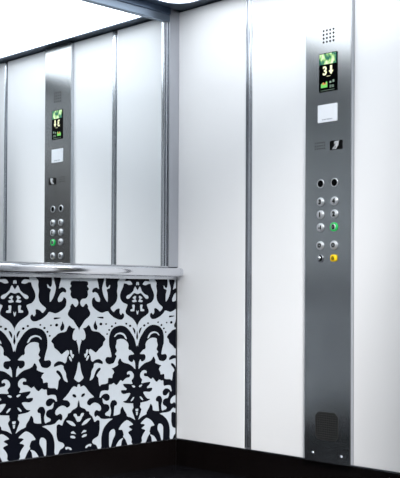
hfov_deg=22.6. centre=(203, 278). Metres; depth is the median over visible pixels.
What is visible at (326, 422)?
speaker grille
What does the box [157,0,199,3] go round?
recessed light
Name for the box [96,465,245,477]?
floor
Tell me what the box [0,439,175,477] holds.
baseboard
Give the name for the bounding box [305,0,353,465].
control panel
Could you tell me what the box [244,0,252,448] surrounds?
trim
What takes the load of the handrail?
attached to the wall at (162, 96)
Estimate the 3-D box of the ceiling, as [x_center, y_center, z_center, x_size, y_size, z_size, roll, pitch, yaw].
[-0.291,-1.354,3.354,2.600,0.050,2.150,1,-1,-45]
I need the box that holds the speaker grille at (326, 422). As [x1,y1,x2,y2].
[315,411,337,441]
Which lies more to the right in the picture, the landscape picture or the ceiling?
the landscape picture
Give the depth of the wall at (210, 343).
4.45 m
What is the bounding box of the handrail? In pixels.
[0,263,182,279]
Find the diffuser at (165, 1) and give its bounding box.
[161,0,195,2]
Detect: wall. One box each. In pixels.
[24,96,176,437]
[176,0,399,471]
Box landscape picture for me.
[319,52,335,64]
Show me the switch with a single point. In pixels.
(319, 257)
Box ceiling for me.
[143,0,220,11]
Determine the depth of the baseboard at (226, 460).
4.48 m
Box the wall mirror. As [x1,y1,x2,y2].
[0,0,169,267]
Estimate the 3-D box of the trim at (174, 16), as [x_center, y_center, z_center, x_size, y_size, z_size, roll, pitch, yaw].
[-0.152,-0.679,4.859,0.062,1.251,0.023,1,-1,-45]
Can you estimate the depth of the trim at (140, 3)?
4.73 m
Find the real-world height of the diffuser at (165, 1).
0.003 m
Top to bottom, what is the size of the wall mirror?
1.224 m
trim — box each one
[117,0,170,14]
[168,9,178,266]
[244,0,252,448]
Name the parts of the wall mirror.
rail, rail, rail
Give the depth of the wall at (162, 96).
4.88 m
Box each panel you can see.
[0,277,175,461]
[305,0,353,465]
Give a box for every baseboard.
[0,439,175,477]
[176,439,399,477]
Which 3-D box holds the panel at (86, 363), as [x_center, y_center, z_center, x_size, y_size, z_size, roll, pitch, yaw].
[-0.990,0.376,4.023,2.394,0.771,0.014,1,-1,-45]
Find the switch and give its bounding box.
[316,254,322,261]
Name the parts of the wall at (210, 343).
wall panel, wall panel, wall panel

